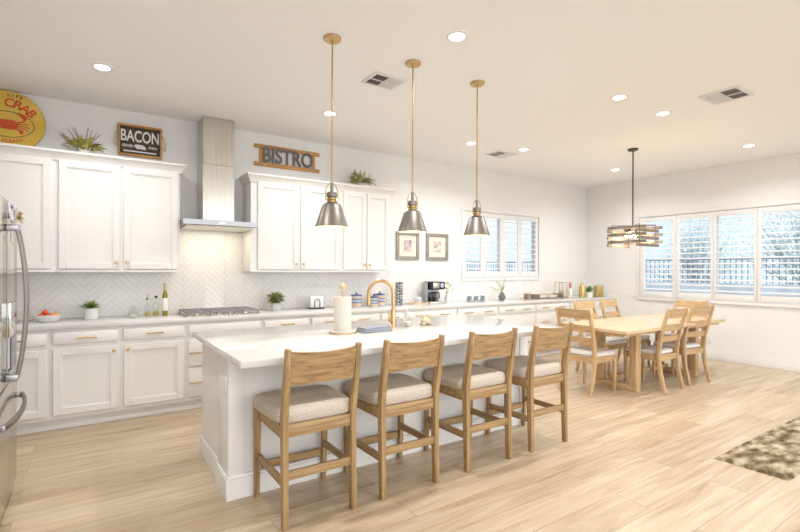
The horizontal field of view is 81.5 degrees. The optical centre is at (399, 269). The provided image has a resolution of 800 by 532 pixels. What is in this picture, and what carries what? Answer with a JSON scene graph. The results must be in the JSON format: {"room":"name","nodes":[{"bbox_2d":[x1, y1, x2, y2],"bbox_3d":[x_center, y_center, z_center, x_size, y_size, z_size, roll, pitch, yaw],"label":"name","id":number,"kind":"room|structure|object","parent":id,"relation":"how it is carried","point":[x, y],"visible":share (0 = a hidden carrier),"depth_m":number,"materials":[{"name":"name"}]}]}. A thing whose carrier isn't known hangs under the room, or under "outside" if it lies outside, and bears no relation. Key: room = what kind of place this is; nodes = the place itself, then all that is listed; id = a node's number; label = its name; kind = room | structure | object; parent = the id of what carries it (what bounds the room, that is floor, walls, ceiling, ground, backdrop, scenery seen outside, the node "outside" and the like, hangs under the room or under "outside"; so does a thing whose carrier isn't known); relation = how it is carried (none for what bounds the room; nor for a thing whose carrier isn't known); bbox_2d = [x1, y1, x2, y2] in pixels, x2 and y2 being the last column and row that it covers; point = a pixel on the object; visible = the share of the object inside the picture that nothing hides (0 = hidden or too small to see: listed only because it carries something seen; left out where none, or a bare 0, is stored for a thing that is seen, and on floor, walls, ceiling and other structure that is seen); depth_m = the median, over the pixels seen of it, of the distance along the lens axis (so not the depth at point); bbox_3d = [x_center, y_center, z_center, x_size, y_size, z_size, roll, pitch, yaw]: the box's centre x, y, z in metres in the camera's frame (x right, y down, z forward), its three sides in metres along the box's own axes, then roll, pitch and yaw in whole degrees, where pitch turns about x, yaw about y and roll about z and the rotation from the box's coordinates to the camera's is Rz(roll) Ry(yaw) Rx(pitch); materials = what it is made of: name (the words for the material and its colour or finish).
{"room":"kitchen","nodes":[
{"label":"kitchen","id":0,"kind":"room"},
{"bbox_2d":[0,195,28,392],"bbox_3d":[-2.489,0.475,2.426,0.856,1.770,0.910,0,0,-34],"label":"door","id":1,"kind":"structure","parent":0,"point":[10,371],"depth_m":2.62,"materials":[{"name":"metal"}]},
{"bbox_2d":[16,92,586,318],"bbox_3d":[-0.234,-0.121,6.658,9.660,3.040,0.150,0,0,-34],"label":"wall","id":2,"kind":"structure","parent":0,"point":[441,190],"depth_m":6.70,"materials":[{"name":"paint"}]},
{"bbox_2d":[0,153,55,271],"bbox_3d":[-3.598,-0.497,4.080,0.937,1.034,0.387,0,0,-34],"label":"upper cabinet","id":3,"kind":"object","parent":2,"relation":"attached to","point":[28,183],"visible":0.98,"depth_m":4.13,"materials":[{"name":"white paint"}]},
{"bbox_2d":[56,160,179,271],"bbox_3d":[-2.782,-0.494,4.627,1.028,1.034,0.387,0,0,-34],"label":"upper cabinet","id":4,"kind":"object","parent":2,"relation":"attached to","point":[109,218],"visible":1,"depth_m":4.46,"materials":[{"name":"white paint"}]},
{"bbox_2d":[0,142,185,174],"bbox_3d":[-3.146,-1.043,4.379,2.017,0.090,0.391,0,0,-34],"label":"crown molding","id":5,"kind":"structure","parent":4,"relation":"on","point":[5,148],"depth_m":4.33,"materials":[{"name":"white paint"}]},
{"bbox_2d":[0,90,45,145],"bbox_3d":[-3.604,-1.369,4.258,0.561,0.561,0.021,0,0,-34],"label":"sign","id":6,"kind":"object","parent":5,"relation":"on","point":[22,122],"visible":0.96,"depth_m":4.31,"materials":[{"name":"yellow paint"}]},
{"bbox_2d":[0,112,28,133],"bbox_3d":[-3.603,-1.359,4.256,0.332,0.200,0.016,0,0,-34],"label":"picture","id":7,"kind":"object","parent":6,"relation":"attached to","point":[10,122],"depth_m":4.29,"materials":[{"name":"orange paint"}]},
{"bbox_2d":[59,127,107,152],"bbox_3d":[-3.014,-1.226,4.428,0.397,0.278,0.191,0,0,-34],"label":"greenery arrangement","id":8,"kind":"object","parent":5,"relation":"on","point":[84,144],"visible":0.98,"depth_m":4.41,"materials":[{"name":"green plant"}]},
{"bbox_2d":[113,122,165,159],"bbox_3d":[-2.724,-1.347,4.868,0.483,0.322,0.049,0,0,-34],"label":"sign","id":9,"kind":"object","parent":5,"relation":"on","point":[133,140],"visible":1,"depth_m":4.87,"materials":[{"name":"brown wood"}]},
{"bbox_2d":[180,116,257,231],"bbox_3d":[-1.999,-1.045,5.068,0.752,1.203,0.504,0,0,-34],"label":"range hood","id":10,"kind":"object","parent":2,"relation":"attached to","point":[216,169],"visible":0.94,"depth_m":5.02,"materials":[{"name":"metal"}]},
{"bbox_2d":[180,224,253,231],"bbox_3d":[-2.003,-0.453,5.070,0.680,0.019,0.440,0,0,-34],"label":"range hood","id":11,"kind":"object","parent":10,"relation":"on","point":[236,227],"depth_m":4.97,"materials":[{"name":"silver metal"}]},
{"bbox_2d":[254,143,319,172],"bbox_3d":[-1.391,-1.381,5.771,0.840,0.260,0.031,0,0,-34],"label":"sign","id":12,"kind":"object","parent":2,"relation":"attached to","point":[262,148],"visible":1,"depth_m":5.75,"materials":[{"name":"brown wood"}]},
{"bbox_2d":[242,181,340,271],"bbox_3d":[-1.287,-0.488,5.628,1.120,1.034,0.387,0,0,-34],"label":"upper cabinet","id":13,"kind":"object","parent":2,"relation":"attached to","point":[286,238],"visible":0.96,"depth_m":5.43,"materials":[{"name":"white paint"}]},
{"bbox_2d":[238,172,396,196],"bbox_3d":[-0.972,-1.034,5.835,1.974,0.090,0.391,0,0,-34],"label":"crown molding","id":14,"kind":"structure","parent":13,"relation":"on","point":[247,177],"depth_m":5.55,"materials":[{"name":"white paint"}]},
{"bbox_2d":[349,169,374,185],"bbox_3d":[-0.504,-1.197,6.106,0.477,0.238,0.208,0,0,-25],"label":"greenery arrangement","id":15,"kind":"object","parent":14,"relation":"on","point":[357,178],"visible":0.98,"depth_m":6.08,"materials":[{"name":"green plant"}]},
{"bbox_2d":[17,229,586,319],"bbox_3d":[-0.202,-0.028,6.584,9.390,1.026,0.008,0,0,-34],"label":"backsplash","id":16,"kind":"structure","parent":2,"relation":"attached to","point":[211,275],"depth_m":5.32,"materials":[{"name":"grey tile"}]},
{"bbox_2d":[341,191,390,271],"bbox_3d":[-0.510,-0.485,6.148,0.750,1.034,0.387,0,0,-34],"label":"upper cabinet","id":17,"kind":"object","parent":2,"relation":"attached to","point":[366,241],"visible":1,"depth_m":6.00,"materials":[{"name":"white paint"}]},
{"bbox_2d":[396,231,418,259],"bbox_3d":[0.114,-0.352,6.784,0.405,0.407,0.025,0,0,-34],"label":"framed picture","id":18,"kind":"object","parent":2,"relation":"attached to","point":[407,244],"visible":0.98,"depth_m":6.78,"materials":[{"name":"white paper"}]},
{"bbox_2d":[404,240,411,251],"bbox_3d":[0.112,-0.352,6.786,0.140,0.170,0.001,0,0,-34],"label":"print","id":19,"kind":"object","parent":18,"relation":"attached to","point":[407,243],"depth_m":6.79},
{"bbox_2d":[426,233,448,259],"bbox_3d":[0.571,-0.350,7.090,0.425,0.407,0.025,0,0,-34],"label":"framed picture","id":20,"kind":"object","parent":2,"relation":"attached to","point":[436,244],"visible":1,"depth_m":7.08,"materials":[{"name":"white paper"}]},
{"bbox_2d":[434,241,440,252],"bbox_3d":[0.569,-0.350,7.092,0.140,0.170,0.001,0,0,-34],"label":"print","id":21,"kind":"object","parent":20,"relation":"attached to","point":[437,244],"depth_m":7.09},
{"bbox_2d":[461,207,540,280],"bbox_3d":[1.717,-0.406,7.944,1.890,1.175,0.183,0,0,-34],"label":"window","id":22,"kind":"structure","parent":2,"relation":"in","point":[500,274],"depth_m":7.90,"materials":[{"name":"white paint"}]},
{"bbox_2d":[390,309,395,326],"bbox_3d":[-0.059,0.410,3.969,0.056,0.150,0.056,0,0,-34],"label":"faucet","id":23,"kind":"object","parent":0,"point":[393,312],"depth_m":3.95,"materials":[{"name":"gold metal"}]},
{"bbox_2d":[0,0,799,187],"bbox_3d":[1.828,-1.683,3.589,9.660,0.100,7.538,0,0,-34],"label":"ceiling","id":24,"kind":"structure","parent":0,"point":[550,70],"depth_m":3.85,"materials":[{"name":"paint"}]},
{"bbox_2d":[91,62,113,70],"bbox_3d":[-2.417,-1.645,3.769,0.160,0.008,0.160,0,0,-34],"label":"recessed light","id":25,"kind":"object","parent":24,"relation":"in","point":[100,66],"visible":1,"depth_m":3.75,"materials":[{"name":"white metal"}]},
{"bbox_2d":[315,34,347,228],"bbox_3d":[-0.481,-0.972,3.286,0.232,1.340,0.232,0,0,-34],"label":"pendant light","id":26,"kind":"object","parent":24,"relation":"hanging from","point":[331,215],"visible":1,"depth_m":3.25,"materials":[{"name":"silver metal"}]},
{"bbox_2d":[361,72,406,90],"bbox_3d":[-0.140,-1.634,4.030,0.320,0.012,0.260,0,0,-34],"label":"ceiling vent","id":27,"kind":"object","parent":24,"relation":"in","point":[377,79],"visible":1,"depth_m":4.02,"materials":[{"name":"white metal"}]},
{"bbox_2d":[398,59,426,232],"bbox_3d":[0.100,-0.970,3.675,0.232,1.340,0.232,0,0,-34],"label":"pendant light","id":28,"kind":"object","parent":24,"relation":"hanging from","point":[412,221],"visible":1,"depth_m":3.64,"materials":[{"name":"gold metal"}]},
{"bbox_2d":[446,30,468,41],"bbox_3d":[0.400,-1.634,3.252,0.160,0.008,0.160,0,0,-34],"label":"recessed light","id":29,"kind":"object","parent":24,"relation":"in","point":[457,35],"visible":1,"depth_m":3.24,"materials":[{"name":"white"}]},
{"bbox_2d":[463,80,489,236],"bbox_3d":[0.674,-0.968,4.059,0.232,1.340,0.232,0,0,-34],"label":"pendant light","id":30,"kind":"object","parent":24,"relation":"hanging from","point":[476,226],"visible":1,"depth_m":4.03,"materials":[{"name":"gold metal"}]},
{"bbox_2d":[485,150,516,158],"bbox_3d":[1.427,-1.628,6.559,0.360,0.012,0.280,0,0,-34],"label":"ceiling vent","id":31,"kind":"object","parent":24,"relation":"in","point":[499,154],"visible":1,"depth_m":6.54,"materials":[{"name":"white metal"}]},
{"bbox_2d":[610,94,628,99],"bbox_3d":[2.070,-1.628,4.378,0.160,0.008,0.160,0,0,-34],"label":"recessed light","id":32,"kind":"object","parent":24,"relation":"in","point":[618,96],"visible":1,"depth_m":4.36,"materials":[{"name":"white"}]},
{"bbox_2d":[607,148,662,247],"bbox_3d":[3.136,-0.966,6.249,0.530,1.324,0.530,0,0,-34],"label":"dining chandelier","id":33,"kind":"object","parent":24,"relation":"hanging from","point":[643,236],"visible":1,"depth_m":6.23,"materials":[{"name":"grey wood"}]},
{"bbox_2d":[654,110,671,115],"bbox_3d":[2.732,-1.625,4.822,0.160,0.008,0.160,0,0,-34],"label":"recessed light","id":34,"kind":"object","parent":24,"relation":"in","point":[666,112],"visible":1,"depth_m":4.82,"materials":[{"name":"white plastic"}]},
{"bbox_2d":[698,86,754,104],"bbox_3d":[3.040,-1.622,4.330,0.360,0.012,0.330,0,0,-34],"label":"ceiling vent","id":35,"kind":"object","parent":24,"relation":"in","point":[736,92],"visible":1,"depth_m":4.32,"materials":[{"name":"white metal"}]},
{"bbox_2d":[0,348,799,531],"bbox_3d":[1.865,1.437,3.622,9.540,0.060,7.538,0,0,-34],"label":"floor","id":36,"kind":"structure","parent":0,"point":[629,461],"depth_m":3.12,"materials":[{"name":"brown wood"}]},
{"bbox_2d":[0,195,28,519],"bbox_3d":[-2.489,0.475,2.426,0.856,1.770,0.910,0,0,-34],"label":"refrigerator","id":37,"kind":"object","parent":36,"relation":"on","point":[10,371],"visible":1,"depth_m":2.62,"materials":[{"name":"metal"}]},
{"bbox_2d":[11,205,14,222],"bbox_3d":[-2.318,-0.335,2.780,0.008,0.100,0.120,0,0,-34],"label":"photo magnet","id":38,"kind":"object","parent":37,"relation":"attached to","point":[12,206],"visible":0.98,"depth_m":2.75},
{"bbox_2d":[17,330,49,434],"bbox_3d":[-3.373,0.948,4.061,0.520,0.876,0.676,0,0,-34],"label":"base cabinet","id":39,"kind":"object","parent":36,"relation":"on","point":[34,380],"visible":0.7,"depth_m":3.91,"materials":[{"name":"white paint"}]},
{"bbox_2d":[17,295,616,331],"bbox_3d":[-0.024,0.504,6.314,9.390,0.038,0.641,0,0,-34],"label":"countertop","id":40,"kind":"structure","parent":39,"relation":"on","point":[108,321],"depth_m":5.01,"materials":[{"name":"white stone"}]},
{"bbox_2d":[32,314,62,321],"bbox_3d":[-3.229,0.442,4.254,0.224,0.062,0.224,0,0,-34],"label":"fruit bowl","id":41,"kind":"object","parent":40,"relation":"on","point":[52,318],"visible":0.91,"depth_m":4.18,"materials":[{"name":"white ceramic"}]},
{"bbox_2d":[79,300,99,319],"bbox_3d":[-2.971,0.376,4.456,0.213,0.195,0.223,0,0,25],"label":"succulent plant","id":42,"kind":"object","parent":40,"relation":"on","point":[91,310],"visible":1,"depth_m":4.42,"materials":[{"name":"white ceramic"}]},
{"bbox_2d":[162,283,167,315],"bbox_3d":[-2.445,0.307,4.827,0.054,0.338,0.054,0,0,-34],"label":"oil bottle","id":43,"kind":"object","parent":40,"relation":"on","point":[165,295],"visible":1,"depth_m":4.81,"materials":[{"name":"green glass"}]},
{"bbox_2d":[177,306,260,317],"bbox_3d":[-1.960,0.452,5.019,0.750,0.052,0.520,0,0,-34],"label":"gas cooktop","id":44,"kind":"object","parent":40,"relation":"in","point":[220,311],"visible":1,"depth_m":4.92,"materials":[{"name":"metal"}]},
{"bbox_2d":[265,291,284,310],"bbox_3d":[-1.465,0.364,5.466,0.254,0.230,0.267,0,0,-5],"label":"potted plant","id":45,"kind":"object","parent":40,"relation":"on","point":[275,297],"visible":1,"depth_m":5.43,"materials":[{"name":"green plant"}]},
{"bbox_2d":[308,296,324,308],"bbox_3d":[-1.041,0.404,5.767,0.190,0.155,0.100,0,0,-34],"label":"napkin holder","id":46,"kind":"object","parent":40,"relation":"on","point":[315,302],"visible":1,"depth_m":5.74,"materials":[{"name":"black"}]},
{"bbox_2d":[351,292,361,306],"bbox_3d":[-0.570,0.388,6.070,0.151,0.190,0.151,0,0,-34],"label":"canister","id":47,"kind":"object","parent":40,"relation":"on","point":[356,298],"visible":0.9,"depth_m":6.01,"materials":[{"name":"blue ceramic"}]},
{"bbox_2d":[369,294,377,306],"bbox_3d":[-0.345,0.402,6.112,0.124,0.164,0.124,0,0,-34],"label":"canister","id":48,"kind":"object","parent":40,"relation":"on","point":[374,299],"visible":0.77,"depth_m":6.06,"materials":[{"name":"blue ceramic"}]},
{"bbox_2d":[374,291,384,305],"bbox_3d":[-0.276,0.389,6.315,0.151,0.190,0.151,0,0,-34],"label":"canister","id":49,"kind":"object","parent":40,"relation":"on","point":[381,297],"visible":0.74,"depth_m":6.25,"materials":[{"name":"blue ceramic"}]},
{"bbox_2d":[395,282,402,304],"bbox_3d":[-0.013,0.330,6.443,0.116,0.312,0.116,0,0,-34],"label":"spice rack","id":50,"kind":"object","parent":40,"relation":"on","point":[399,294],"visible":0.98,"depth_m":6.40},
{"bbox_2d":[422,281,444,303],"bbox_3d":[0.489,0.329,6.780,0.252,0.316,0.250,0,0,-28],"label":"coffee maker","id":51,"kind":"object","parent":40,"relation":"on","point":[430,292],"visible":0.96,"depth_m":6.71,"materials":[{"name":"metal"}]},
{"bbox_2d":[445,282,452,302],"bbox_3d":[0.723,0.338,6.937,0.231,0.301,0.204,0,0,-34],"label":"pitcher","id":52,"kind":"object","parent":40,"relation":"on","point":[448,297],"visible":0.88,"depth_m":6.90,"materials":[{"name":"white ceramic"}]},
{"bbox_2d":[495,279,505,299],"bbox_3d":[1.586,0.312,7.488,0.442,0.360,0.168,0,0,-34],"label":"vase","id":53,"kind":"object","parent":40,"relation":"on","point":[501,296],"visible":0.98,"depth_m":7.50,"materials":[{"name":"grey ceramic"}]},
{"bbox_2d":[529,293,563,298],"bbox_3d":[2.575,0.458,8.140,0.646,0.075,0.220,0,0,-34],"label":"serving tray","id":54,"kind":"object","parent":40,"relation":"on","point":[559,295],"visible":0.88,"depth_m":8.05,"materials":[{"name":"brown wood"}]},
{"bbox_2d":[579,282,585,297],"bbox_3d":[3.282,0.361,8.360,0.116,0.275,0.115,0,0,-34],"label":"vase","id":55,"kind":"object","parent":40,"relation":"on","point":[582,289],"visible":1,"depth_m":8.32,"materials":[{"name":"brown metal"}]},
{"bbox_2d":[593,285,602,296],"bbox_3d":[3.724,0.398,8.719,0.128,0.205,0.269,0,0,42],"label":"cylinder","id":56,"kind":"object","parent":40,"relation":"on","point":[598,289],"visible":0.98,"depth_m":8.62,"materials":[{"name":"brown metal"}]},
{"bbox_2d":[49,326,120,429],"bbox_3d":[-2.939,0.950,4.351,0.523,0.876,0.676,0,0,-34],"label":"base cabinet","id":57,"kind":"object","parent":36,"relation":"on","point":[85,363],"visible":0.99,"depth_m":4.10,"materials":[{"name":"white paint"}]},
{"bbox_2d":[120,322,185,419],"bbox_3d":[-2.494,0.952,4.650,0.550,0.876,0.676,0,0,-34],"label":"base cabinet","id":58,"kind":"object","parent":36,"relation":"on","point":[153,356],"visible":0.99,"depth_m":4.40,"materials":[{"name":"white paint"}]},
{"bbox_2d":[185,318,261,409],"bbox_3d":[-1.954,0.954,5.011,0.750,0.876,0.676,0,0,-34],"label":"base cabinet","id":59,"kind":"object","parent":36,"relation":"on","point":[193,346],"visible":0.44,"depth_m":4.61,"materials":[{"name":"white paint"}]},
{"bbox_2d":[262,316,309,327],"bbox_3d":[-1.415,0.956,5.372,0.547,0.876,0.676,0,0,-34],"label":"drawer","id":60,"kind":"object","parent":36,"relation":"on","point":[296,320],"visible":0.15,"depth_m":5.11,"materials":[{"name":"white paint"}]},
{"bbox_2d":[253,342,361,530],"bbox_3d":[-0.555,0.908,2.773,0.511,0.980,0.572,0,0,-34],"label":"counter stool","id":61,"kind":"object","parent":36,"relation":"on","point":[278,409],"visible":1,"depth_m":2.64,"materials":[{"name":"brown wood"}]},
{"bbox_2d":[253,385,348,423],"bbox_3d":[-0.583,0.798,2.816,0.511,0.085,0.468,0,0,-34],"label":"seat cushion","id":62,"kind":"object","parent":61,"relation":"on","point":[316,402],"depth_m":2.68,"materials":[{"name":"fabric"}]},
{"bbox_2d":[310,312,379,323],"bbox_3d":[-0.801,0.958,5.783,0.930,0.876,0.676,0,0,-34],"label":"base cabinet","id":63,"kind":"object","parent":36,"relation":"on","point":[314,319],"visible":0.2,"depth_m":5.58,"materials":[{"name":"white paint"}]},
{"bbox_2d":[200,337,526,501],"bbox_3d":[-0.176,0.961,3.911,2.693,0.876,0.909,0,0,-34],"label":"kitchen island","id":64,"kind":"object","parent":36,"relation":"on","point":[229,391],"visible":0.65,"depth_m":3.13,"materials":[{"name":"white paint"}]},
{"bbox_2d":[193,314,560,368],"bbox_3d":[-0.078,0.504,3.764,2.738,0.038,1.367,0,0,-34],"label":"island countertop","id":65,"kind":"structure","parent":64,"relation":"on","point":[265,346],"depth_m":3.37,"materials":[{"name":"white stone"}]},
{"bbox_2d":[329,284,355,334],"bbox_3d":[-0.438,0.294,3.546,0.206,0.380,0.206,0,0,-34],"label":"paper towel holder","id":66,"kind":"object","parent":65,"relation":"on","point":[342,304],"visible":1,"depth_m":3.49,"materials":[{"name":"white paper"}]},
{"bbox_2d":[356,325,391,332],"bbox_3d":[-0.204,0.465,3.654,0.270,0.040,0.134,0,0,-37],"label":"dish towel","id":67,"kind":"object","parent":65,"relation":"on","point":[374,328],"visible":0.98,"depth_m":3.60,"materials":[{"name":"fabric"}]},
{"bbox_2d":[367,279,395,326],"bbox_3d":[-0.159,0.283,3.957,0.256,0.404,0.081,0,0,0],"label":"kitchen faucet","id":68,"kind":"object","parent":65,"relation":"on","point":[393,311],"visible":0.97,"depth_m":3.96,"materials":[{"name":"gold metal"}]},
{"bbox_2d":[419,313,432,324],"bbox_3d":[0.237,0.435,4.101,0.130,0.101,0.083,0,0,-34],"label":"figurine","id":69,"kind":"object","parent":65,"relation":"on","point":[426,320],"visible":1,"depth_m":4.09,"materials":[{"name":"beige ceramic"}]},
{"bbox_2d":[380,310,403,319],"bbox_3d":[-0.261,0.961,6.145,0.370,0.876,0.676,0,0,-34],"label":"base cabinet","id":70,"kind":"object","parent":36,"relation":"on","point":[399,314],"visible":0.14,"depth_m":5.87,"materials":[{"name":"white paint"}]},
{"bbox_2d":[343,334,444,499],"bbox_3d":[-0.042,0.910,3.113,0.511,0.980,0.572,0,0,-34],"label":"counter stool","id":71,"kind":"object","parent":36,"relation":"on","point":[376,393],"visible":0.89,"depth_m":2.96,"materials":[{"name":"brown wood"}]},
{"bbox_2d":[344,373,431,405],"bbox_3d":[-0.070,0.800,3.156,0.511,0.085,0.468,0,0,-34],"label":"seat cushion","id":72,"kind":"object","parent":71,"relation":"on","point":[401,388],"depth_m":3.01,"materials":[{"name":"fabric"}]},
{"bbox_2d":[404,308,455,317],"bbox_3d":[0.259,0.963,6.492,0.880,0.876,0.676,0,0,-34],"label":"base cabinet","id":73,"kind":"object","parent":36,"relation":"on","point":[442,311],"visible":0.22,"depth_m":6.23,"materials":[{"name":"white paint"}]},
{"bbox_2d":[424,327,517,472],"bbox_3d":[0.531,0.912,3.500,0.511,0.980,0.572,0,0,-34],"label":"counter stool","id":74,"kind":"object","parent":36,"relation":"on","point":[467,382],"visible":0.99,"depth_m":3.35,"materials":[{"name":"brown wood"}]},
{"bbox_2d":[424,363,504,389],"bbox_3d":[0.503,0.802,3.544,0.511,0.085,0.468,0,0,-34],"label":"seat cushion","id":75,"kind":"object","parent":74,"relation":"on","point":[452,378],"depth_m":3.39,"materials":[{"name":"fabric"}]},
{"bbox_2d":[456,305,496,318],"bbox_3d":[0.963,0.965,6.964,0.815,0.876,0.676,0,0,-34],"label":"base cabinet","id":76,"kind":"object","parent":36,"relation":"on","point":[481,311],"visible":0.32,"depth_m":6.74,"materials":[{"name":"white paint"}]},
{"bbox_2d":[497,303,534,355],"bbox_3d":[1.648,0.968,7.423,0.835,0.876,0.676,0,0,-34],"label":"base cabinet","id":77,"kind":"object","parent":36,"relation":"on","point":[514,312],"visible":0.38,"depth_m":7.21,"materials":[{"name":"white paint"}]},
{"bbox_2d":[486,322,573,451],"bbox_3d":[1.077,0.914,3.860,0.511,0.980,0.572,0,0,-34],"label":"counter stool","id":78,"kind":"object","parent":36,"relation":"on","point":[526,369],"visible":0.84,"depth_m":3.71,"materials":[{"name":"brown wood"}]},
{"bbox_2d":[486,355,561,377],"bbox_3d":[1.048,0.804,3.903,0.511,0.085,0.468,0,0,-34],"label":"seat cushion","id":79,"kind":"object","parent":78,"relation":"on","point":[545,368],"depth_m":3.76,"materials":[{"name":"fabric"}]},
{"bbox_2d":[535,301,568,356],"bbox_3d":[2.357,0.971,7.897,0.870,0.876,0.676,0,0,-34],"label":"base cabinet","id":80,"kind":"object","parent":36,"relation":"on","point":[545,313],"visible":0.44,"depth_m":7.61,"materials":[{"name":"white paint"}]},
{"bbox_2d":[569,300,593,347],"bbox_3d":[3.009,0.973,8.334,0.700,0.876,0.676,0,0,-34],"label":"base cabinet","id":81,"kind":"object","parent":36,"relation":"on","point":[571,306],"visible":0.17,"depth_m":7.99,"materials":[{"name":"white paint"}]},
{"bbox_2d":[555,307,616,396],"bbox_3d":[2.179,0.923,5.427,0.570,0.976,0.458,0,0,-34],"label":"dining chair","id":82,"kind":"object","parent":36,"relation":"on","point":[595,355],"visible":0.83,"depth_m":5.28,"materials":[{"name":"brown wood"}]},
{"bbox_2d":[570,346,614,356],"bbox_3d":[2.241,0.957,5.469,0.420,0.052,0.419,0,0,-34],"label":"seat cushion","id":83,"kind":"object","parent":82,"relation":"on","point":[586,351],"depth_m":5.36,"materials":[{"name":"beige fabric"}]},
{"bbox_2d":[573,300,626,376],"bbox_3d":[2.770,0.925,6.426,0.458,0.976,0.570,0,0,-34],"label":"dining chair","id":84,"kind":"object","parent":36,"relation":"on","point":[612,343],"visible":0.51,"depth_m":6.41,"materials":[{"name":"brown wood"}]},
{"bbox_2d":[586,336,625,344],"bbox_3d":[2.811,0.960,6.364,0.419,0.052,0.420,0,0,-34],"label":"seat cushion","id":85,"kind":"object","parent":84,"relation":"on","point":[609,340],"depth_m":6.22,"materials":[{"name":"beige fabric"}]},
{"bbox_2d":[594,299,615,336],"bbox_3d":[3.590,0.976,8.723,0.699,0.876,0.676,0,0,-34],"label":"base cabinet","id":86,"kind":"object","parent":36,"relation":"on","point":[597,303],"visible":0.11,"depth_m":8.38,"materials":[{"name":"white paint"}]},
{"bbox_2d":[599,298,650,365],"bbox_3d":[3.293,0.927,6.789,0.458,0.976,0.570,0,0,-38],"label":"dining chair","id":87,"kind":"object","parent":36,"relation":"on","point":[610,302],"visible":0.41,"depth_m":6.89,"materials":[{"name":"brown wood"}]},
{"bbox_2d":[611,334,649,339],"bbox_3d":[3.339,0.962,6.731,0.419,0.052,0.420,0,0,-38],"label":"seat cushion","id":88,"kind":"object","parent":87,"relation":"on","point":[643,337],"depth_m":6.61,"materials":[{"name":"beige fabric"}]},
{"bbox_2d":[556,314,725,391],"bbox_3d":[3.128,1.032,5.927,2.380,0.760,0.895,0,0,-34],"label":"dining table","id":89,"kind":"object","parent":36,"relation":"on","point":[633,327],"visible":0.76,"depth_m":5.66,"materials":[{"name":"brown wood"}]},
{"bbox_2d":[623,307,688,393],"bbox_3d":[3.066,0.926,5.579,0.458,0.976,0.570,0,0,-34],"label":"dining chair","id":90,"kind":"object","parent":36,"relation":"on","point":[657,353],"visible":0.93,"depth_m":5.45,"materials":[{"name":"brown wood"}]},
{"bbox_2d":[625,344,672,354],"bbox_3d":[3.025,0.960,5.641,0.419,0.052,0.420,0,0,-34],"label":"seat cushion","id":91,"kind":"object","parent":90,"relation":"on","point":[646,349],"depth_m":5.49,"materials":[{"name":"beige fabric"}]},
{"bbox_2d":[652,305,714,384],"bbox_3d":[3.639,0.929,5.985,0.458,0.976,0.570,0,0,-26],"label":"dining chair","id":92,"kind":"object","parent":36,"relation":"on","point":[685,347],"visible":0.84,"depth_m":5.83,"materials":[{"name":"brown wood"}]},
{"bbox_2d":[653,340,699,348],"bbox_3d":[3.606,0.963,6.052,0.419,0.052,0.420,0,0,-26],"label":"seat cushion","id":93,"kind":"object","parent":92,"relation":"on","point":[691,345],"depth_m":5.91,"materials":[{"name":"beige fabric"}]},
{"bbox_2d":[665,299,708,365],"bbox_3d":[4.091,0.930,6.713,0.570,0.976,0.458,0,0,-34],"label":"dining chair","id":94,"kind":"object","parent":36,"relation":"on","point":[678,303],"visible":0.21,"depth_m":6.81,"materials":[{"name":"brown wood"}]},
{"bbox_2d":[665,333,699,340],"bbox_3d":[4.028,0.964,6.671,0.420,0.052,0.419,0,0,-34],"label":"seat cushion","id":95,"kind":"object","parent":94,"relation":"on","point":[671,333],"depth_m":6.65,"materials":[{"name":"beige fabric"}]},
{"bbox_2d":[714,416,799,480],"bbox_3d":[3.372,1.400,3.880,2.182,0.026,0.452,0,0,-34],"label":"shaggy rug","id":96,"kind":"object","parent":36,"relation":"on","point":[775,452],"visible":1,"depth_m":3.51,"materials":[{"name":"beige carpet"}]},
{"bbox_2d":[586,153,799,362],"bbox_3d":[5.814,-0.098,6.172,0.150,3.040,7.388,0,0,-34],"label":"wall","id":97,"kind":"structure","parent":0,"point":[755,331],"depth_m":7.38,"materials":[{"name":"paint"}]},
{"bbox_2d":[627,343,799,371],"bbox_3d":[5.907,1.355,5.878,0.015,0.135,6.790,0,0,-34],"label":"baseboard","id":98,"kind":"structure","parent":97,"relation":"attached to","point":[713,355],"depth_m":6.87,"materials":[{"name":"white paint"}]},
{"bbox_2d":[636,200,799,308],"bbox_3d":[5.002,-0.218,7.356,0.183,1.505,2.460,0,0,-34],"label":"window shutters","id":99,"kind":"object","parent":97,"relation":"in","point":[714,297],"depth_m":7.27,"materials":[{"name":"white paint"}]},
{"label":"outside","id":100,"kind":"structure","parent":0,"visible":0},
{"bbox_3d":[2.739,1.660,13.873,100.000,0.100,100.000,0,0,-34],"label":"ground","id":101,"kind":"structure","parent":100,"visible":0},
{"bbox_2d":[466,238,496,270],"bbox_3d":[2.996,-0.485,23.438,4.879,4.218,4.091,0,0,8],"label":"tree","id":102,"kind":"object","parent":101,"relation":"on","point":[474,238],"visible":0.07,"depth_m":23.21,"materials":[{"name":"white plant"}]},
{"bbox_2d":[467,261,511,270],"bbox_3d":[0.741,0.622,16.864,9.600,1.960,0.200,0,0,-34],"label":"iron fence","id":103,"kind":"object","parent":101,"relation":"on","point":[467,261],"visible":0.09,"depth_m":18.68,"materials":[{"name":"grey"}]},
{"bbox_2d":[506,258,799,296],"bbox_3d":[7.736,0.650,13.606,0.200,1.960,12.400,0,0,-34],"label":"iron fence","id":104,"kind":"object","parent":101,"relation":"on","point":[782,290],"visible":0.19,"depth_m":12.16,"materials":[{"name":"grey"}]},
{"bbox_2d":[647,215,761,282],"bbox_3d":[11.073,-0.837,17.414,4.567,4.979,4.488,0,0,-42],"label":"tree","id":105,"kind":"object","parent":101,"relation":"on","point":[699,222],"visible":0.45,"depth_m":16.91,"materials":[{"name":"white plant"}]},
{"bbox_2d":[705,210,799,284],"bbox_3d":[11.663,-0.863,13.118,4.639,5.035,4.126,0,0,3],"label":"tree","id":106,"kind":"object","parent":101,"relation":"on","point":[795,247],"visible":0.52,"depth_m":13.40,"materials":[{"name":"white plant"}]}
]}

